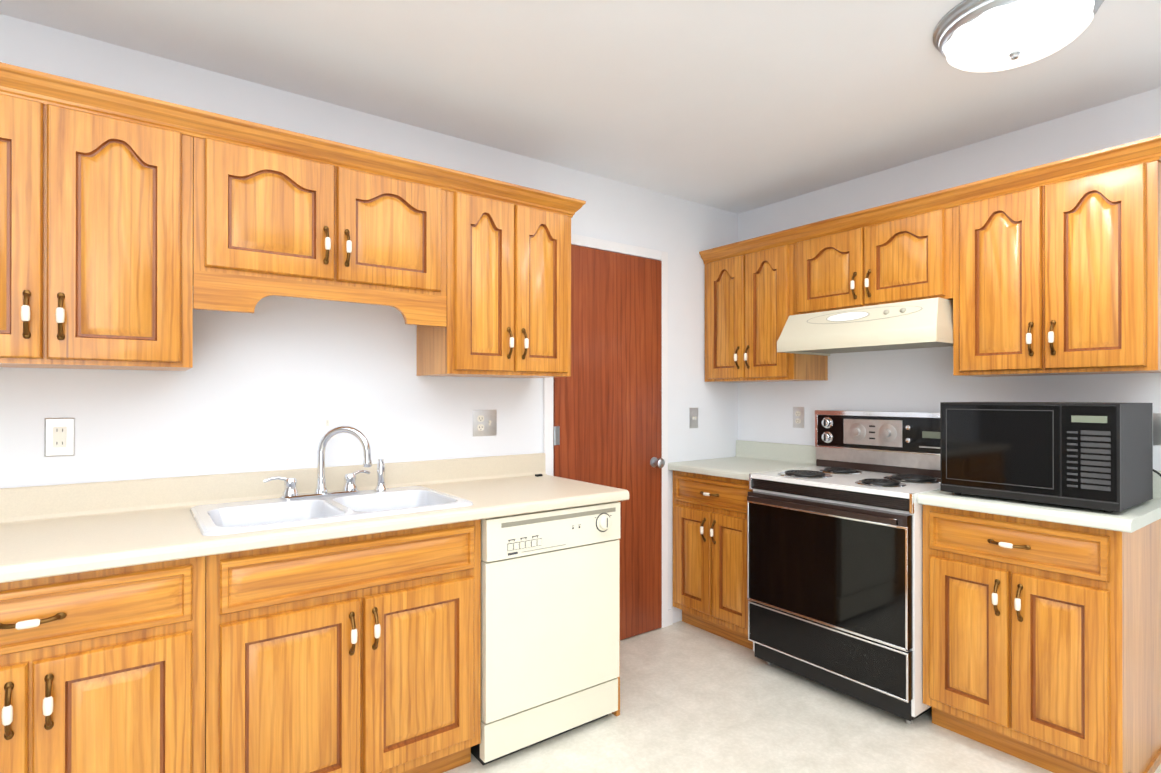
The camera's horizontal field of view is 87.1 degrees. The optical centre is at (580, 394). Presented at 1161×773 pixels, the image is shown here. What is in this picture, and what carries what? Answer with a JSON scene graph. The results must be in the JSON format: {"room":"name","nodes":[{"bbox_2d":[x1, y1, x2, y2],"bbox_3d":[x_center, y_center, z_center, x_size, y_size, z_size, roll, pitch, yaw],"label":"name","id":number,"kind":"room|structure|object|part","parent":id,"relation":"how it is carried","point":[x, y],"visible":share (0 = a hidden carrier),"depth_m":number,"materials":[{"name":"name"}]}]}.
{"room":"kitchen","nodes":[
{"label":"kitchen","id":0,"kind":"room"},
{"bbox_2d":[0,14,737,622],"bbox_3d":[-0.948,0.081,2.450,4.940,2.660,0.120,0,0,-36],"label":"wall","id":1,"kind":"structure","parent":0,"point":[260,384],"depth_m":2.32,"materials":[{"name":"paint"}]},
{"bbox_2d":[44,418,74,456],"bbox_3d":[-1.606,0.130,1.883,0.072,0.118,0.008,0,0,-36],"label":"outlet","id":2,"kind":"object","parent":1,"relation":"attached to","point":[59,436],"visible":1,"depth_m":1.88,"materials":[{"name":"plastic"}]},
{"bbox_2d":[0,70,207,370],"bbox_3d":[-1.510,-0.446,1.756,0.688,0.728,0.327,0,0,-36],"label":"upper cabinet","id":3,"kind":"object","parent":1,"relation":"attached to","point":[135,230],"depth_m":1.69,"materials":[{"name":"brown wood"}]},
{"bbox_3d":[-0.930,-0.809,2.167,2.110,0.068,0.351,0,0,-36],"label":"mounted cabinet crown","id":4,"kind":"part","parent":3,"relation":"part of","materials":[{"name":"brown wood"}]},
{"bbox_2d":[317,407,336,437],"bbox_3d":[-0.971,0.107,2.347,0.072,0.118,0.016,0,0,-36],"label":"light switch","id":5,"kind":"object","parent":1,"relation":"attached to","point":[326,419],"visible":0.98,"depth_m":2.35,"materials":[{"name":"white plastic"}]},
{"bbox_2d":[208,118,459,376],"bbox_3d":[-0.920,-0.445,2.190,0.853,0.728,0.327,0,0,-36],"label":"upper cabinet","id":6,"kind":"object","parent":1,"relation":"attached to","point":[288,217],"depth_m":2.06,"materials":[{"name":"brown wood"}]},
{"bbox_2d":[473,410,496,435],"bbox_3d":[-0.427,0.126,2.748,0.118,0.118,0.016,0,0,-36],"label":"electrical outlet","id":7,"kind":"object","parent":1,"relation":"attached to","point":[484,422],"visible":1,"depth_m":2.75,"materials":[{"name":"metal"}]},
{"bbox_2d":[460,178,579,377],"bbox_3d":[-0.367,-0.444,2.598,0.598,0.728,0.327,0,0,-36],"label":"upper cabinet","id":8,"kind":"object","parent":1,"relation":"attached to","point":[515,246],"depth_m":2.48,"materials":[{"name":"brown wood"}]},
{"bbox_2d":[543,234,667,627],"bbox_3d":[0.155,0.247,3.177,0.822,2.092,0.016,0,0,-36],"label":"door frame","id":9,"kind":"structure","parent":1,"relation":"attached to","point":[601,244],"depth_m":3.39,"materials":[{"name":"paint"}]},
{"bbox_2d":[553,245,664,639],"bbox_3d":[0.174,0.271,3.143,0.720,2.027,0.088,0,0,-36],"label":"door","id":10,"kind":"structure","parent":1,"relation":"in","point":[607,412],"depth_m":3.21,"materials":[{"name":"brown wood"}]},
{"bbox_2d":[668,609,672,625],"bbox_3d":[-1.142,1.248,2.222,4.120,0.085,0.011,0,0,-36],"label":"baseboard","id":11,"kind":"structure","parent":1,"relation":"attached to","point":[670,616],"depth_m":3.43,"materials":[{"name":"paint"}]},
{"bbox_2d":[690,408,697,427],"bbox_3d":[0.665,0.134,3.555,0.072,0.118,0.014,0,0,-36],"label":"switch plate","id":12,"kind":"object","parent":1,"relation":"attached to","point":[693,417],"visible":1,"depth_m":3.55,"materials":[{"name":"metal"}]},
{"bbox_2d":[0,0,1160,213],"bbox_3d":[0.423,-1.193,0.594,4.700,0.120,4.500,0,0,-36],"label":"ceiling","id":13,"kind":"structure","parent":0,"point":[737,106],"depth_m":2.15,"materials":[{"name":"paint"}]},
{"bbox_2d":[933,0,1103,71],"bbox_3d":[1.295,-1.065,1.820,0.424,0.129,0.424,0,0,-36],"label":"flush-mount light","id":14,"kind":"object","parent":13,"relation":"attached to","point":[983,35],"visible":1,"depth_m":1.75,"materials":[{"name":"white glass"}]},
{"bbox_2d":[444,621,1160,772],"bbox_3d":[0.423,1.347,0.588,4.700,0.120,4.500,0,0,-36],"label":"floor","id":15,"kind":"structure","parent":0,"point":[693,699],"depth_m":2.34,"materials":[{"name":"tile"}]},
{"bbox_2d":[0,554,223,772],"bbox_3d":[-1.427,0.856,1.640,0.708,0.868,0.607,0,0,-36],"label":"base cabinet","id":16,"kind":"object","parent":15,"relation":"on","point":[120,669],"depth_m":1.49,"materials":[{"name":"brown wood"}]},
{"bbox_2d":[0,426,628,582],"bbox_3d":[-0.861,0.336,2.042,2.157,0.451,0.631,0,0,-36],"label":"countertop","id":17,"kind":"structure","parent":16,"relation":"on","point":[53,530],"depth_m":1.99,"materials":[{"name":"beige laminate"}]},
{"bbox_2d":[190,426,472,535],"bbox_3d":[-0.825,0.336,2.055,0.800,0.451,0.500,0,0,-36],"label":"sink","id":18,"kind":"object","parent":17,"relation":"in","point":[293,509],"depth_m":2.10,"materials":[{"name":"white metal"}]},
{"bbox_2d":[220,519,480,772],"bbox_3d":[-0.841,0.856,2.072,0.823,0.868,0.607,0,0,-36],"label":"base cabinet","id":19,"kind":"object","parent":15,"relation":"on","point":[358,654],"depth_m":1.82,"materials":[{"name":"brown wood"}]},
{"bbox_2d":[471,501,619,764],"bbox_3d":[-0.249,0.857,2.476,0.592,0.868,0.624,0,0,-36],"label":"dishwasher","id":20,"kind":"object","parent":15,"relation":"on","point":[549,624],"visible":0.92,"depth_m":2.22,"materials":[{"name":"metal"}]},
{"bbox_2d":[612,501,619,715],"bbox_3d":[-0.265,0.857,2.497,0.644,0.868,0.607,0,0,-36],"label":"base cabinet","id":21,"kind":"object","parent":15,"relation":"on","point":[616,713],"depth_m":2.46,"materials":[{"name":"brown wood"}]},
{"bbox_2d":[673,470,752,649],"bbox_3d":[0.917,0.859,3.374,0.592,0.868,0.590,0,0,-36],"label":"base cabinet","id":22,"kind":"object","parent":15,"relation":"on","point":[710,512],"depth_m":3.21,"materials":[{"name":"brown wood"}]},
{"bbox_2d":[668,440,822,480],"bbox_3d":[0.908,0.349,3.371,0.611,0.140,0.592,0,0,-36],"label":"countertop","id":23,"kind":"structure","parent":22,"relation":"on","point":[751,457],"depth_m":3.40,"materials":[{"name":"grey laminate"}]},
{"bbox_2d":[747,410,939,723],"bbox_3d":[1.264,0.686,2.790,0.694,1.212,0.760,0,0,-36],"label":"range","id":24,"kind":"object","parent":15,"relation":"on","point":[835,570],"visible":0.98,"depth_m":2.61,"materials":[{"name":"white metal"}]},
{"bbox_2d":[923,505,928,704],"bbox_3d":[1.319,0.858,2.830,0.592,0.868,0.798,0,0,-36],"label":"base cabinet","id":25,"kind":"object","parent":15,"relation":"on","point":[925,507],"depth_m":2.35,"materials":[{"name":"brown wood"}]},
{"bbox_2d":[929,505,1160,772],"bbox_3d":[1.720,0.857,2.286,0.592,0.868,0.590,0,0,-36],"label":"base cabinet","id":26,"kind":"object","parent":15,"relation":"on","point":[1041,644],"depth_m":2.06,"materials":[{"name":"brown wood"}]},
{"bbox_2d":[917,470,1160,532],"bbox_3d":[1.720,0.347,2.270,0.611,0.140,0.620,0,0,-36],"label":"countertop","id":27,"kind":"structure","parent":26,"relation":"on","point":[1134,518],"depth_m":2.05,"materials":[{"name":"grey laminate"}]},
{"bbox_2d":[940,402,1152,512],"bbox_3d":[1.691,0.203,2.237,0.415,0.350,0.525,0,0,-36],"label":"microwave","id":28,"kind":"object","parent":27,"relation":"on","point":[1095,455],"visible":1,"depth_m":2.07,"materials":[{"name":"black glass"}]},
{"bbox_2d":[738,87,1160,473],"bbox_3d":[2.398,0.080,1.973,0.120,2.660,4.620,0,0,-36],"label":"wall","id":29,"kind":"structure","parent":0,"point":[916,380],"depth_m":2.89,"materials":[{"name":"paint"}]},
{"bbox_2d":[700,231,794,381],"bbox_3d":[1.034,-0.443,3.443,0.327,0.728,0.622,0,0,-36],"label":"upper cabinet","id":30,"kind":"object","parent":29,"relation":"attached to","point":[750,288],"depth_m":3.32,"materials":[{"name":"brown wood"}]},
{"bbox_2d":[793,407,803,427],"bbox_3d":[1.230,0.126,3.448,0.008,0.118,0.072,0,0,-36],"label":"duplex electrical outlet","id":31,"kind":"object","parent":29,"relation":"attached to","point":[798,417],"visible":1,"depth_m":3.44,"materials":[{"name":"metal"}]},
{"bbox_2d":[795,191,958,380],"bbox_3d":[1.430,-0.444,2.906,0.327,0.728,0.788,0,0,-36],"label":"upper cabinet","id":32,"kind":"object","parent":29,"relation":"attached to","point":[909,252],"depth_m":2.75,"materials":[{"name":"brown wood"}]},
{"bbox_2d":[777,297,952,355],"bbox_3d":[1.379,-0.305,2.868,0.451,0.185,0.746,0,0,-36],"label":"range hood","id":33,"kind":"object","parent":32,"relation":"attached to","point":[922,323],"visible":1,"depth_m":2.70,"materials":[{"name":"beige metal"}]},
{"bbox_2d":[959,143,1160,376],"bbox_3d":[1.832,-0.445,2.361,0.327,0.728,0.643,0,0,-36],"label":"upper cabinet","id":34,"kind":"object","parent":29,"relation":"attached to","point":[1052,268],"depth_m":2.21,"materials":[{"name":"brown wood"}]},
{"bbox_3d":[1.439,-0.808,2.873,0.351,0.068,2.024,0,0,-36],"label":"mounted cabinet crown","id":35,"kind":"part","parent":34,"relation":"part of","materials":[{"name":"brown wood"}]},
{"bbox_2d":[1153,413,1160,444],"bbox_3d":[2.130,0.126,2.220,0.016,0.118,0.072,0,0,-36],"label":"switch plate","id":36,"kind":"object","parent":29,"relation":"attached to","point":[1156,428],"visible":1,"depth_m":2.24,"materials":[{"name":"metal"}]}
]}

